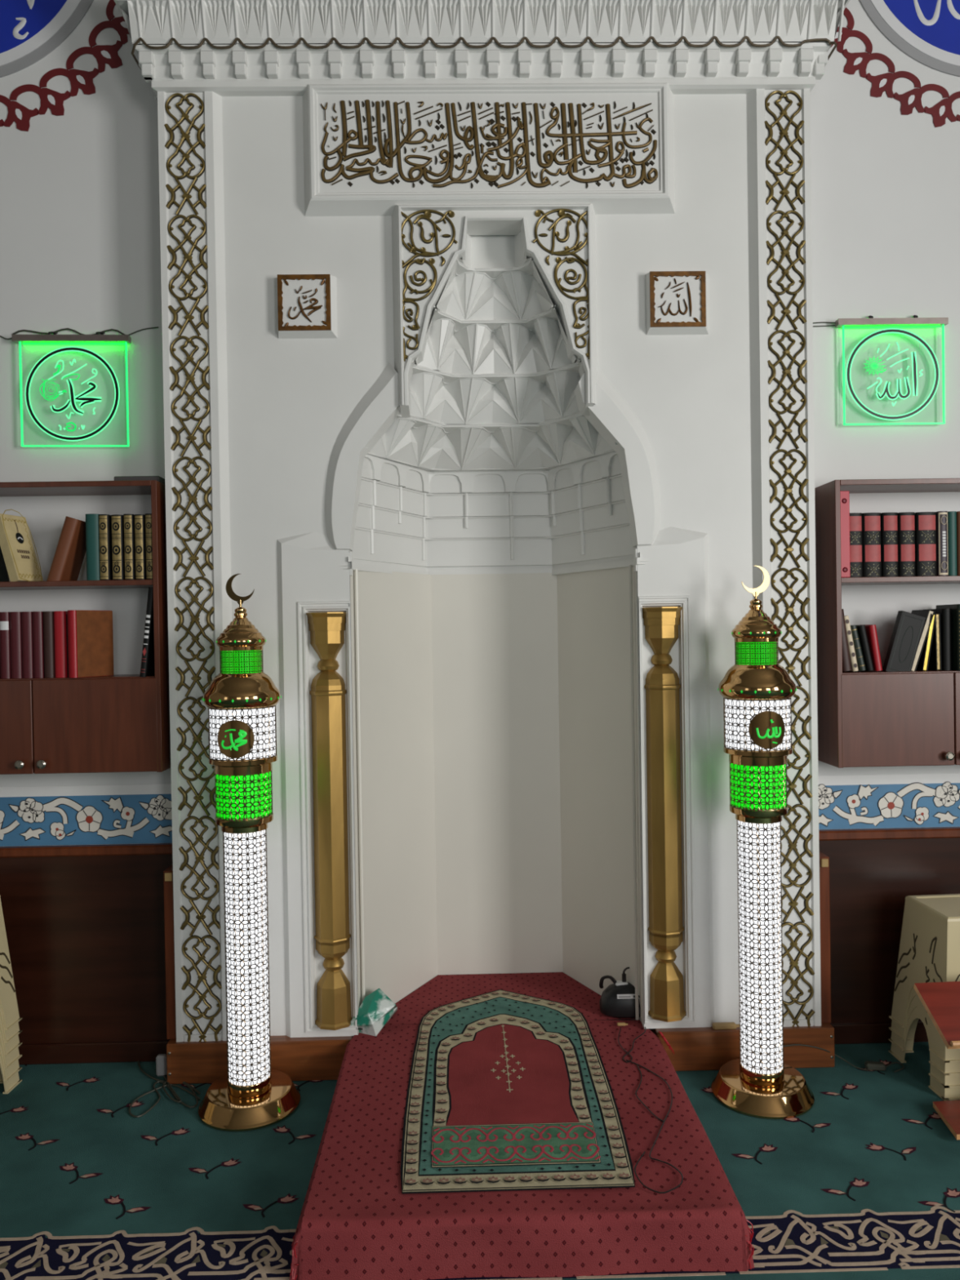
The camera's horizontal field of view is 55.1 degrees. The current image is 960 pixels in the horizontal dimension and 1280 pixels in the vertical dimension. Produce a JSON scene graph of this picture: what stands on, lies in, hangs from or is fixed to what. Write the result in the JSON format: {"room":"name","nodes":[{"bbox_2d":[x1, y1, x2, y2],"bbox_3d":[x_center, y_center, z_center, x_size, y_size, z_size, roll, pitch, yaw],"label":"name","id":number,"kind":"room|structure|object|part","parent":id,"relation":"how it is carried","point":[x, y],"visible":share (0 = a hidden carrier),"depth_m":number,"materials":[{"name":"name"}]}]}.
{"room":"mosque","nodes":[
{"label":"mosque","id":0,"kind":"room"},
{"bbox_2d":[0,0,959,1025],"bbox_3d":[0.028,-0.740,3.561,8.000,4.400,0.600,-1,1,-1],"label":"wall","id":1,"kind":"structure","parent":0,"point":[80,246],"depth_m":3.24,"materials":[{"name":"paint"}]},
{"bbox_2d":[0,0,128,131],"bbox_3d":[-1.828,-2.474,3.199,1.476,1.477,0.014,-1,1,-1],"label":"roundel","id":2,"kind":"object","parent":1,"relation":"attached to","point":[30,30],"visible":0.98,"depth_m":3.21,"materials":[{"name":"red paint"}]},
{"bbox_2d":[0,326,158,446],"bbox_3d":[-1.401,-0.884,3.212,0.552,0.423,0.042,-1,1,-1],"label":"sign","id":3,"kind":"object","parent":1,"relation":"attached to","point":[47,339],"visible":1,"depth_m":3.20,"materials":[{"name":"green"}]},
{"bbox_3d":[-1.438,-1.076,3.221,0.398,0.030,0.012,-1,1,-1],"label":"power cord","id":4,"kind":"part","parent":3,"relation":"part of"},
{"bbox_3d":[-1.185,-1.083,3.229,0.113,0.033,0.004,-1,1,-2],"label":"power cord","id":5,"kind":"part","parent":3,"relation":"part of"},
{"bbox_2d":[0,480,170,774],"bbox_3d":[-1.488,-0.039,3.125,0.848,0.967,0.226,-1,1,-1],"label":"bookcase","id":6,"kind":"object","parent":1,"relation":"attached to","point":[113,723],"visible":0.93,"depth_m":3.05,"materials":[{"name":"laminate"}]},
{"bbox_2d":[0,546,8,582],"bbox_3d":[-1.677,-0.294,3.157,0.050,0.202,0.130,-1,1,-1],"label":"book","id":7,"kind":"object","parent":6,"relation":"on","point":[3,571],"visible":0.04,"depth_m":3.19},
{"bbox_2d":[0,612,11,678],"bbox_3d":[-1.586,0.017,3.134,0.033,0.222,0.151,-1,1,-1],"label":"book","id":8,"kind":"object","parent":6,"relation":"on","point":[5,639],"visible":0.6,"depth_m":3.06,"materials":[{"name":"leather"}]},
{"bbox_2d":[9,611,22,678],"bbox_3d":[-1.549,0.017,3.135,0.037,0.222,0.150,-1,1,-1],"label":"book","id":9,"kind":"object","parent":6,"relation":"on","point":[15,631],"visible":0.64,"depth_m":3.06,"materials":[{"name":"leather"}]},
{"bbox_3d":[-1.692,0.291,3.046,0.420,0.311,0.018,-1,1,-1],"label":"door","id":10,"kind":"part","parent":6,"relation":"part of","materials":[{"name":"laminate"}]},
{"bbox_3d":[-1.513,0.410,3.029,0.031,0.031,0.026,-1,1,-1],"label":"knob","id":11,"kind":"part","parent":6,"relation":"part of","materials":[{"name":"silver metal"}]},
{"bbox_2d":[0,509,43,581],"bbox_3d":[-1.559,-0.316,3.114,0.109,0.256,0.118,-1,1,17],"label":"book","id":12,"kind":"object","parent":6,"relation":"on","point":[17,548],"visible":0.98,"depth_m":3.09,"materials":[{"name":"paper"}]},
{"bbox_2d":[21,611,33,678],"bbox_3d":[-1.512,0.016,3.136,0.036,0.222,0.150,-1,1,-1],"label":"book","id":13,"kind":"object","parent":6,"relation":"on","point":[26,616],"visible":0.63,"depth_m":3.06,"materials":[{"name":"leather"}]},
{"bbox_2d":[32,611,44,678],"bbox_3d":[-1.476,0.015,3.136,0.033,0.222,0.150,-1,1,-1],"label":"book","id":14,"kind":"object","parent":6,"relation":"on","point":[37,616],"visible":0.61,"depth_m":3.06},
{"bbox_3d":[-1.441,0.408,3.030,0.031,0.031,0.026,-1,1,-1],"label":"knob","id":15,"kind":"part","parent":6,"relation":"part of","materials":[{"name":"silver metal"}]},
{"bbox_2d":[43,611,55,678],"bbox_3d":[-1.441,0.015,3.137,0.032,0.222,0.150,-1,1,-1],"label":"book","id":16,"kind":"object","parent":6,"relation":"on","point":[48,616],"visible":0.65,"depth_m":3.06,"materials":[{"name":"leather"}]},
{"bbox_2d":[53,611,67,677],"bbox_3d":[-1.403,0.014,3.138,0.040,0.222,0.150,-1,1,-1],"label":"book","id":17,"kind":"object","parent":6,"relation":"on","point":[60,617],"visible":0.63,"depth_m":3.06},
{"bbox_2d":[46,515,86,581],"bbox_3d":[-1.388,-0.298,3.118,0.110,0.227,0.140,-1,1,-1],"label":"book","id":18,"kind":"object","parent":6,"relation":"on","point":[69,554],"visible":0.74,"depth_m":3.06,"materials":[{"name":"leather"}]},
{"bbox_2d":[66,613,68,677],"bbox_3d":[-1.376,0.019,3.142,0.011,0.212,0.144,-1,1,-1],"label":"book","id":19,"kind":"object","parent":6,"relation":"on","point":[66,614],"visible":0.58,"depth_m":3.07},
{"bbox_3d":[-1.491,-0.186,3.139,0.812,0.018,0.195,-1,1,-1],"label":"shelf","id":20,"kind":"part","parent":6,"relation":"part of","materials":[{"name":"laminate"}]},
{"bbox_3d":[-1.486,0.136,3.151,0.812,0.018,0.177,-1,1,-1],"label":"shelf","id":21,"kind":"part","parent":6,"relation":"part of","materials":[{"name":"laminate"}]},
{"bbox_2d":[67,609,113,677],"bbox_3d":[-1.320,0.012,3.115,0.036,0.224,0.160,-1,1,27],"label":"book","id":22,"kind":"object","parent":6,"relation":"on","point":[90,633],"visible":1,"depth_m":3.09,"materials":[{"name":"leather"}]},
{"bbox_2d":[85,513,99,580],"bbox_3d":[-1.294,-0.310,3.137,0.046,0.222,0.150,-1,1,-1],"label":"book","id":23,"kind":"object","parent":6,"relation":"on","point":[92,548],"visible":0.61,"depth_m":3.06,"materials":[{"name":"paper"}]},
{"bbox_3d":[-1.274,0.284,3.054,0.408,0.311,0.018,-1,1,-1],"label":"door","id":24,"kind":"part","parent":6,"relation":"part of","materials":[{"name":"laminate"}]},
{"bbox_2d":[98,514,112,580],"bbox_3d":[-1.255,-0.309,3.136,0.034,0.220,0.152,-1,1,-1],"label":"book","id":25,"kind":"object","parent":6,"relation":"on","point":[104,520],"visible":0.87,"depth_m":3.06,"materials":[{"name":"gold metal"}]},
{"bbox_2d":[111,514,124,580],"bbox_3d":[-1.212,-0.309,3.137,0.038,0.218,0.152,-1,1,-1],"label":"book","id":26,"kind":"object","parent":6,"relation":"on","point":[117,520],"visible":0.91,"depth_m":3.06,"materials":[{"name":"gold metal"}]},
{"bbox_2d":[123,514,135,579],"bbox_3d":[-1.174,-0.311,3.138,0.033,0.220,0.152,-1,1,-1],"label":"book","id":27,"kind":"object","parent":6,"relation":"on","point":[128,519],"visible":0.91,"depth_m":3.06,"materials":[{"name":"gold metal"}]},
{"bbox_2d":[114,475,164,484],"bbox_3d":[-1.155,-0.540,3.164,0.152,0.022,0.148,-1,1,-1],"label":"case","id":28,"kind":"object","parent":6,"relation":"on","point":[158,478],"visible":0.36,"depth_m":3.09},
{"bbox_2d":[133,514,146,579],"bbox_3d":[-1.138,-0.310,3.139,0.033,0.218,0.152,-1,1,-1],"label":"book","id":29,"kind":"object","parent":6,"relation":"on","point":[140,519],"visible":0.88,"depth_m":3.07,"materials":[{"name":"gold metal"}]},
{"bbox_2d":[139,586,155,676],"bbox_3d":[-1.110,-0.028,3.142,0.055,0.300,0.168,-1,1,-1],"label":"book","id":30,"kind":"object","parent":6,"relation":"on","point":[147,668],"visible":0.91,"depth_m":3.06,"materials":[{"name":"paper"}]},
{"bbox_2d":[145,513,152,579],"bbox_3d":[-1.104,-0.312,3.139,0.030,0.220,0.152,-1,1,-1],"label":"book","id":31,"kind":"object","parent":6,"relation":"on","point":[148,550],"visible":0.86,"depth_m":3.07,"materials":[{"name":"gold metal"}]},
{"bbox_3d":[-1.074,-0.046,3.146,0.018,0.967,0.199,-1,1,-1],"label":"panel","id":32,"kind":"part","parent":6,"relation":"part of","materials":[{"name":"laminate"}]},
{"bbox_2d":[0,783,171,797],"bbox_3d":[-2.490,0.549,3.223,2.911,0.035,0.004,-1,1,-1],"label":"trim","id":33,"kind":"structure","parent":1,"relation":"attached to","point":[158,788],"depth_m":3.24,"materials":[{"name":"white paint"}]},
{"bbox_2d":[0,794,172,846],"bbox_3d":[-2.488,0.653,3.221,2.911,0.173,0.009,-1,1,-1],"label":"trim","id":34,"kind":"structure","parent":1,"relation":"attached to","point":[90,820],"depth_m":3.24,"materials":[{"name":"tile"}]},
{"bbox_2d":[0,843,173,1065],"bbox_3d":[-2.480,1.122,3.214,2.911,0.764,0.034,-1,1,-1],"label":"wainscoting","id":35,"kind":"structure","parent":1,"relation":"attached to","point":[85,930],"depth_m":3.23,"materials":[{"name":"brown wood"}]},
{"bbox_2d":[113,0,849,1084],"bbox_3d":[0.039,-0.368,3.331,2.428,3.660,0.741,-1,1,-1],"label":"mihrab","id":36,"kind":"object","parent":1,"relation":"attached to","point":[538,772],"visible":1,"depth_m":3.10,"materials":[{"name":"white paint"}]},
{"bbox_2d":[155,1053,166,1075],"bbox_3d":[-1.083,1.448,3.133,0.036,0.070,0.024,-1,1,-1],"label":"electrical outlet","id":37,"kind":"object","parent":36,"relation":"attached to","point":[161,1059],"visible":0.8,"depth_m":3.12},
{"bbox_2d":[163,863,176,1039],"bbox_3d":[-1.045,1.062,3.158,0.036,0.570,0.133,-1,1,-1],"label":"board","id":38,"kind":"object","parent":36,"relation":"attached to","point":[168,873],"visible":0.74,"depth_m":3.10,"materials":[{"name":"brown wood"}]},
{"bbox_3d":[-0.940,-0.242,3.071,0.207,3.175,0.027,-1,1,-8],"label":"border frame","id":39,"kind":"part","parent":36,"relation":"part of","materials":[{"name":"white paint"}]},
{"bbox_2d":[277,274,337,338],"bbox_3d":[-0.580,-1.117,3.076,0.198,0.205,0.037,-1,1,-1],"label":"plaque","id":40,"kind":"object","parent":36,"relation":"attached to","point":[307,304],"visible":1,"depth_m":3.06,"materials":[{"name":"white paint"}]},
{"bbox_3d":[-0.549,0.487,3.107,0.245,1.705,0.037,-1,1,-1],"label":"column frame","id":41,"kind":"part","parent":36,"relation":"part of","materials":[{"name":"white paint"}]},
{"bbox_3d":[0.016,-2.015,3.095,2.428,0.360,0.305,-1,1,-1],"label":"cornice","id":42,"kind":"part","parent":36,"relation":"part of","materials":[{"name":"white paint"}]},
{"bbox_3d":[0.017,-1.950,3.080,2.318,0.038,0.177,-1,1,-1],"label":"cornice cord","id":43,"kind":"part","parent":36,"relation":"part of","materials":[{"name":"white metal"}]},
{"bbox_3d":[0.043,-0.279,3.182,2.178,3.215,0.190,-1,1,-1],"label":"field panel","id":44,"kind":"part","parent":36,"relation":"part of","materials":[{"name":"white paint"}]},
{"bbox_3d":[0.033,-1.644,3.075,1.250,0.422,0.054,-1,1,-1],"label":"calligraphy panel","id":45,"kind":"part","parent":36,"relation":"part of","materials":[{"name":"white paint"}]},
{"bbox_3d":[0.052,-1.118,3.116,0.698,0.711,0.124,-1,1,-1],"label":"spandrel frame","id":46,"kind":"part","parent":36,"relation":"part of","materials":[{"name":"white paint"}]},
{"bbox_3d":[0.666,0.467,3.131,0.245,1.705,0.037,-1,1,-1],"label":"column frame","id":47,"kind":"part","parent":36,"relation":"part of","materials":[{"name":"white paint"}]},
{"bbox_2d":[645,271,708,335],"bbox_3d":[0.668,-1.137,3.101,0.212,0.205,0.037,-1,1,-1],"label":"plaque","id":48,"kind":"object","parent":36,"relation":"attached to","point":[677,301],"visible":1,"depth_m":3.09,"materials":[{"name":"white paint"}]},
{"bbox_2d":[711,1022,739,1030],"bbox_3d":[0.837,1.307,3.117,0.098,0.019,0.024,-1,1,-1],"label":"connector","id":49,"kind":"object","parent":36,"relation":"on","point":[720,1025],"visible":0.92,"depth_m":3.11,"materials":[{"name":"beige plastic"}]},
{"bbox_3d":[1.030,-0.274,3.110,0.207,3.175,0.027,-1,1,6],"label":"border frame","id":50,"kind":"part","parent":36,"relation":"part of","materials":[{"name":"white paint"}]},
{"bbox_2d":[818,850,831,1022],"bbox_3d":[1.178,1.025,3.202,0.036,0.570,0.133,-1,1,-1],"label":"board","id":51,"kind":"object","parent":36,"relation":"on","point":[824,905],"visible":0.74,"depth_m":3.14,"materials":[{"name":"brown wood"}]},
{"bbox_2d":[813,315,948,425],"bbox_3d":[1.419,-0.961,3.268,0.474,0.394,0.042,-1,1,-1],"label":"sign","id":52,"kind":"object","parent":1,"relation":"attached to","point":[892,325],"visible":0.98,"depth_m":3.26,"materials":[{"name":"green"}]},
{"bbox_3d":[1.233,-1.120,3.276,0.096,0.008,0.009,-1,1,4],"label":"power cord","id":53,"kind":"part","parent":52,"relation":"part of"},
{"bbox_3d":[1.229,-1.128,3.274,0.100,0.010,0.009,-1,1,5],"label":"power cord","id":54,"kind":"part","parent":52,"relation":"part of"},
{"bbox_2d":[814,478,959,768],"bbox_3d":[1.597,-0.061,3.186,0.800,0.969,0.226,-1,1,-1],"label":"bookcase","id":55,"kind":"object","parent":1,"relation":"attached to","point":[866,718],"visible":0.98,"depth_m":3.10,"materials":[{"name":"laminate"}]},
{"bbox_3d":[1.206,-0.055,3.192,0.018,0.969,0.199,-1,1,-1],"label":"panel","id":56,"kind":"part","parent":55,"relation":"part of","materials":[{"name":"laminate"}]},
{"bbox_2d":[840,490,850,577],"bbox_3d":[1.229,-0.358,3.183,0.036,0.292,0.163,-1,1,-1],"label":"book","id":57,"kind":"object","parent":55,"relation":"on","point":[844,495],"visible":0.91,"depth_m":3.10,"materials":[{"name":"paper"}]},
{"bbox_2d":[841,608,851,671],"bbox_3d":[1.229,0.000,3.186,0.058,0.212,0.150,-1,1,-1],"label":"book","id":58,"kind":"object","parent":55,"relation":"on","point":[846,666],"visible":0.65,"depth_m":3.11,"materials":[{"name":"paper"}]},
{"bbox_2d":[844,615,857,671],"bbox_3d":[1.256,0.011,3.178,0.051,0.190,0.128,-1,1,-1],"label":"book","id":59,"kind":"object","parent":55,"relation":"on","point":[851,645],"visible":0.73,"depth_m":3.12,"materials":[{"name":"paper"}]},
{"bbox_2d":[849,512,862,577],"bbox_3d":[1.267,-0.322,3.187,0.060,0.218,0.152,-1,1,-1],"label":"book","id":60,"kind":"object","parent":55,"relation":"on","point":[855,518],"visible":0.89,"depth_m":3.11,"materials":[{"name":"leather"}]},
{"bbox_2d":[850,625,866,671],"bbox_3d":[1.282,0.027,3.179,0.052,0.156,0.127,-1,1,-1],"label":"book","id":61,"kind":"object","parent":55,"relation":"on","point":[860,663],"visible":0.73,"depth_m":3.12,"materials":[{"name":"black paper"}]},
{"bbox_2d":[856,625,874,671],"bbox_3d":[1.310,0.026,3.180,0.051,0.156,0.127,-1,1,-1],"label":"book","id":62,"kind":"object","parent":55,"relation":"on","point":[861,630],"visible":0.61,"depth_m":3.12,"materials":[{"name":"paper"}]},
{"bbox_2d":[859,624,882,671],"bbox_3d":[1.342,0.026,3.180,0.044,0.158,0.128,-1,1,-1],"label":"book","id":63,"kind":"object","parent":55,"relation":"on","point":[871,630],"visible":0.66,"depth_m":3.12,"materials":[{"name":"paper"}]},
{"bbox_2d":[862,512,881,577],"bbox_3d":[1.330,-0.323,3.188,0.063,0.218,0.152,-1,1,-1],"label":"book","id":64,"kind":"object","parent":55,"relation":"on","point":[871,522],"visible":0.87,"depth_m":3.12,"materials":[{"name":"leather"}]},
{"bbox_2d":[880,512,897,577],"bbox_3d":[1.391,-0.324,3.189,0.055,0.218,0.152,-1,1,-1],"label":"book","id":65,"kind":"object","parent":55,"relation":"on","point":[889,521],"visible":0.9,"depth_m":3.12,"materials":[{"name":"leather"}]},
{"bbox_3d":[1.408,0.269,3.108,0.384,0.313,0.018,-1,1,-1],"label":"door","id":66,"kind":"part","parent":55,"relation":"part of","materials":[{"name":"laminate"}]},
{"bbox_3d":[1.594,-0.209,3.200,0.764,0.018,0.195,-1,1,-1],"label":"shelf","id":67,"kind":"part","parent":55,"relation":"part of","materials":[{"name":"laminate"}]},
{"bbox_3d":[1.599,0.113,3.212,0.764,0.018,0.177,-1,1,-1],"label":"shelf","id":68,"kind":"part","parent":55,"relation":"part of","materials":[{"name":"laminate"}]},
{"bbox_2d":[881,610,925,671],"bbox_3d":[1.453,0.015,3.154,0.145,0.231,0.027,-1,1,-4],"label":"book","id":69,"kind":"object","parent":55,"relation":"on","point":[908,627],"visible":0.94,"depth_m":3.14,"materials":[{"name":"leather"}]},
{"bbox_2d":[897,511,915,576],"bbox_3d":[1.450,-0.325,3.190,0.056,0.218,0.152,-1,1,-1],"label":"book","id":70,"kind":"object","parent":55,"relation":"on","point":[906,520],"visible":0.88,"depth_m":3.12,"materials":[{"name":"red paper"}]},
{"bbox_2d":[911,609,934,671],"bbox_3d":[1.511,0.003,3.204,0.090,0.215,0.120,-1,1,-1],"label":"book","id":71,"kind":"object","parent":55,"relation":"on","point":[925,613],"visible":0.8,"depth_m":3.15,"materials":[{"name":"paper"}]},
{"bbox_2d":[915,511,937,576],"bbox_3d":[1.516,-0.326,3.192,0.069,0.218,0.152,-1,1,-1],"label":"book","id":72,"kind":"object","parent":55,"relation":"on","point":[925,522],"visible":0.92,"depth_m":3.12,"materials":[{"name":"leather"}]},
{"bbox_2d":[915,613,936,671],"bbox_3d":[1.535,0.008,3.204,0.050,0.197,0.120,-1,1,-1],"label":"book","id":73,"kind":"object","parent":55,"relation":"on","point":[923,663],"visible":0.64,"depth_m":3.15,"materials":[{"name":"paper"}]},
{"bbox_2d":[928,613,941,670],"bbox_3d":[1.566,0.006,3.205,0.017,0.194,0.120,-2,1,-1],"label":"book","id":74,"kind":"object","parent":55,"relation":"on","point":[935,660],"visible":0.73,"depth_m":3.15,"materials":[{"name":"beige paper"}]},
{"bbox_2d":[925,608,951,671],"bbox_3d":[1.597,-0.002,3.211,0.030,0.212,0.140,-1,1,-1],"label":"book","id":75,"kind":"object","parent":55,"relation":"on","point":[945,614],"visible":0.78,"depth_m":3.14,"materials":[{"name":"leather"}]},
{"bbox_2d":[936,511,948,576],"bbox_3d":[1.572,-0.328,3.193,0.034,0.220,0.152,-1,1,-1],"label":"book","id":76,"kind":"object","parent":55,"relation":"on","point":[942,570],"visible":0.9,"depth_m":3.12,"materials":[{"name":"paper"}]},
{"bbox_2d":[936,604,959,671],"bbox_3d":[1.634,-0.010,3.186,0.030,0.226,0.151,-1,1,-1],"label":"book","id":77,"kind":"object","parent":55,"relation":"on","point":[955,608],"visible":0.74,"depth_m":3.13,"materials":[{"name":"black paper"}]},
{"bbox_3d":[1.574,0.389,3.090,0.031,0.031,0.026,-1,1,-1],"label":"knob","id":78,"kind":"part","parent":55,"relation":"part of","materials":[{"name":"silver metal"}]},
{"bbox_2d":[947,511,956,575],"bbox_3d":[1.605,-0.328,3.194,0.029,0.219,0.150,-1,1,-1],"label":"book","id":79,"kind":"object","parent":55,"relation":"on","point":[952,515],"visible":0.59,"depth_m":3.12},
{"bbox_3d":[1.802,0.263,3.116,0.396,0.313,0.018,-1,1,-1],"label":"door","id":80,"kind":"part","parent":55,"relation":"part of","materials":[{"name":"laminate"}]},
{"bbox_2d":[956,511,959,575],"bbox_3d":[1.639,-0.328,3.195,0.035,0.219,0.150,-1,1,-1],"label":"book","id":81,"kind":"object","parent":55,"relation":"on","point":[957,512],"visible":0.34,"depth_m":3.13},
{"bbox_2d":[817,781,959,829],"bbox_3d":[2.600,0.574,3.322,2.911,0.164,0.009,-1,1,-1],"label":"trim","id":82,"kind":"structure","parent":1,"relation":"attached to","point":[913,805],"depth_m":3.30,"materials":[{"name":"tile"}]},
{"bbox_2d":[817,773,959,785],"bbox_3d":[2.598,0.481,3.324,2.911,0.035,0.004,-1,1,-1],"label":"trim","id":83,"kind":"structure","parent":1,"relation":"attached to","point":[936,778],"depth_m":3.30,"materials":[{"name":"white paint"}]},
{"bbox_2d":[818,826,959,1044],"bbox_3d":[2.607,1.039,3.315,2.911,0.764,0.034,-1,1,-1],"label":"wall paneling","id":84,"kind":"structure","parent":1,"relation":"attached to","point":[873,872],"depth_m":3.29,"materials":[{"name":"brown wood"}]},
{"bbox_2d":[831,0,959,127],"bbox_3d":[1.795,-2.504,3.271,1.397,1.392,0.014,-1,1,-1],"label":"roundel","id":85,"kind":"object","parent":1,"relation":"attached to","point":[927,32],"visible":0.94,"depth_m":3.27,"materials":[{"name":"red paint"}]},
{"bbox_2d":[0,1041,959,1279],"bbox_3d":[0.141,1.500,-0.273,8.000,0.002,7.240,-1,1,-1],"label":"floor","id":86,"kind":"structure","parent":0,"point":[864,1184],"depth_m":2.52,"materials":[{"name":"teal carpet"}]},
{"bbox_2d":[0,1055,22,1093],"bbox_3d":[-1.717,1.275,2.943,0.320,0.440,0.340,-1,1,2],"label":"plastic stool","id":87,"kind":"object","parent":86,"relation":"on","point":[10,1085],"visible":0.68,"depth_m":3.05,"materials":[{"name":"plastic"}]},
{"bbox_2d":[0,1042,22,1080],"bbox_3d":[-1.717,1.233,2.943,0.320,0.440,0.340,-1,1,2],"label":"plastic stool","id":88,"kind":"object","parent":87,"relation":"on","point":[12,1070],"visible":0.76,"depth_m":3.04,"materials":[{"name":"plastic"}]},
{"bbox_2d":[0,1029,22,1068],"bbox_3d":[-1.717,1.191,2.942,0.320,0.440,0.340,-1,1,2],"label":"plastic stool","id":89,"kind":"object","parent":88,"relation":"on","point":[15,1055],"visible":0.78,"depth_m":3.04,"materials":[{"name":"plastic"}]},
{"bbox_2d":[0,1017,22,1055],"bbox_3d":[-1.716,1.149,2.942,0.320,0.440,0.340,-1,1,2],"label":"plastic stool","id":90,"kind":"object","parent":89,"relation":"on","point":[12,1045],"visible":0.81,"depth_m":3.04,"materials":[{"name":"plastic"}]},
{"bbox_2d":[0,1004,22,1043],"bbox_3d":[-1.716,1.107,2.942,0.320,0.440,0.340,-1,1,2],"label":"plastic stool","id":91,"kind":"object","parent":90,"relation":"on","point":[14,1031],"visible":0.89,"depth_m":3.04,"materials":[{"name":"plastic"}]},
{"bbox_2d":[0,895,22,1030],"bbox_3d":[-1.716,1.065,2.941,0.320,0.440,0.340,-1,1,2],"label":"plastic stool","id":92,"kind":"object","parent":91,"relation":"on","point":[8,1002],"visible":1,"depth_m":3.05,"materials":[{"name":"plastic"}]},
{"bbox_2d":[128,1060,200,1117],"bbox_3d":[-1.050,1.477,3.085,0.218,0.008,0.430,-1,1,-17],"label":"power cord","id":93,"kind":"object","parent":86,"relation":"on","point":[169,1086],"visible":1,"depth_m":3.00,"materials":[{"name":"plastic"}]},
{"bbox_2d":[198,573,300,1131],"bbox_3d":[-0.745,0.635,2.916,0.315,1.690,0.315,-1,1,-1],"label":"floor lamp","id":94,"kind":"object","parent":86,"relation":"on","point":[241,700],"visible":1,"depth_m":2.86,"materials":[{"name":"gold metal"}]},
{"bbox_3d":[-0.732,1.450,2.925,0.315,0.058,0.315,-1,1,-1],"label":"plate","id":95,"kind":"part","parent":94,"relation":"part of","materials":[{"name":"gold metal"}]},
{"bbox_2d":[289,972,754,1279],"bbox_3d":[0.087,1.394,2.886,1.088,0.146,1.528,-1,1,-1],"label":"platform","id":96,"kind":"object","parent":86,"relation":"on","point":[500,1127],"visible":1,"depth_m":2.39,"materials":[{"name":"red carpet"}]},
{"bbox_2d":[351,987,397,1036],"bbox_3d":[-0.364,1.267,3.244,0.149,0.130,0.309,-1,1,-1],"label":"packet","id":97,"kind":"object","parent":96,"relation":"on","point":[376,1009],"visible":0.99,"depth_m":3.12,"materials":[{"name":"green plastic"}]},
{"bbox_2d":[599,966,640,1017],"bbox_3d":[0.549,1.238,3.260,0.252,0.161,0.116,-1,1,-1],"label":"speaker","id":98,"kind":"object","parent":96,"relation":"on","point":[617,1000],"visible":0.62,"depth_m":3.22},
{"bbox_2d":[615,980,628,986],"bbox_3d":[0.501,1.216,3.260,0.045,0.012,0.029,-1,1,-1],"label":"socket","id":99,"kind":"object","parent":98,"relation":"attached to","point":[618,983],"depth_m":3.25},
{"bbox_2d":[618,995,639,997],"bbox_3d":[0.524,1.243,3.206,0.082,0.007,0.003,-1,1,-1],"label":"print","id":100,"kind":"object","parent":98,"relation":"on","point":[620,996],"depth_m":3.21,"materials":[{"name":"white plastic"}]},
{"bbox_2d":[617,1022,627,1026],"bbox_3d":[0.488,1.315,3.148,0.036,0.009,0.012,-1,1,-1],"label":"plug","id":101,"kind":"object","parent":96,"relation":"on","point":[620,1024],"visible":1,"depth_m":3.14,"materials":[{"name":"beige plastic"}]},
{"bbox_2d":[617,1026,683,1193],"bbox_3d":[0.491,1.322,2.685,0.138,0.003,0.958,-1,1,5],"label":"cable","id":102,"kind":"object","parent":96,"relation":"on","point":[637,1064],"visible":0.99,"depth_m":2.56,"materials":[{"name":"rubber"}]},
{"bbox_2d":[711,565,814,1119],"bbox_3d":[0.889,0.608,2.935,0.315,1.690,0.315,-1,1,-1],"label":"floor lamp","id":103,"kind":"object","parent":86,"relation":"on","point":[757,691],"visible":1,"depth_m":2.88,"materials":[{"name":"gold metal"}]},
{"bbox_3d":[0.902,1.424,2.944,0.315,0.058,0.315,-1,1,-1],"label":"plate","id":104,"kind":"part","parent":103,"relation":"part of","materials":[{"name":"gold metal"}]},
{"bbox_2d":[783,1044,904,1072],"bbox_3d":[1.221,1.398,3.098,0.422,0.092,0.075,-1,1,-1],"label":"lamp cord","id":105,"kind":"object","parent":86,"relation":"on","point":[889,1064],"visible":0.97,"depth_m":3.10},
{"bbox_2d":[864,1061,885,1071],"bbox_3d":[1.328,1.432,3.093,0.064,0.022,0.032,-1,1,10],"label":"switch","id":106,"kind":"object","parent":86,"relation":"on","point":[869,1065],"visible":1,"depth_m":3.08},
{"bbox_2d":[888,1006,959,1101],"bbox_3d":[1.599,1.220,3.062,0.320,0.440,0.340,-1,1,-4],"label":"plastic stool","id":107,"kind":"object","parent":86,"relation":"on","point":[953,1093],"visible":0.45,"depth_m":3.06,"materials":[{"name":"plastic"}]},
{"bbox_2d":[888,994,959,1088],"bbox_3d":[1.599,1.180,3.062,0.320,0.440,0.340,-1,1,-4],"label":"plastic stool","id":108,"kind":"object","parent":107,"relation":"on","point":[945,1081],"visible":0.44,"depth_m":3.00,"materials":[{"name":"plastic"}]},
{"bbox_2d":[888,982,959,1075],"bbox_3d":[1.599,1.140,3.061,0.320,0.440,0.340,-1,1,-4],"label":"plastic stool","id":109,"kind":"object","parent":108,"relation":"on","point":[952,1068],"visible":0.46,"depth_m":2.95,"materials":[{"name":"plastic"}]},
{"bbox_2d":[888,893,959,1062],"bbox_3d":[1.600,1.100,3.061,0.320,0.440,0.340,-1,1,-4],"label":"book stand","id":110,"kind":"object","parent":109,"relation":"on","point":[929,952],"visible":0.79,"depth_m":3.04,"materials":[{"name":"wood"}]},
{"bbox_3d":[1.596,0.886,3.058,0.240,0.012,0.254,-1,1,-4],"label":"seat","id":111,"kind":"part","parent":110,"relation":"part of","materials":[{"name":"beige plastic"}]},
{"bbox_2d":[913,981,959,1139],"bbox_3d":[1.558,1.241,2.703,0.503,0.408,0.283,-1,1,-1],"label":"desk","id":112,"kind":"object","parent":86,"relation":"on","point":[940,1000],"visible":1,"depth_m":2.71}
]}

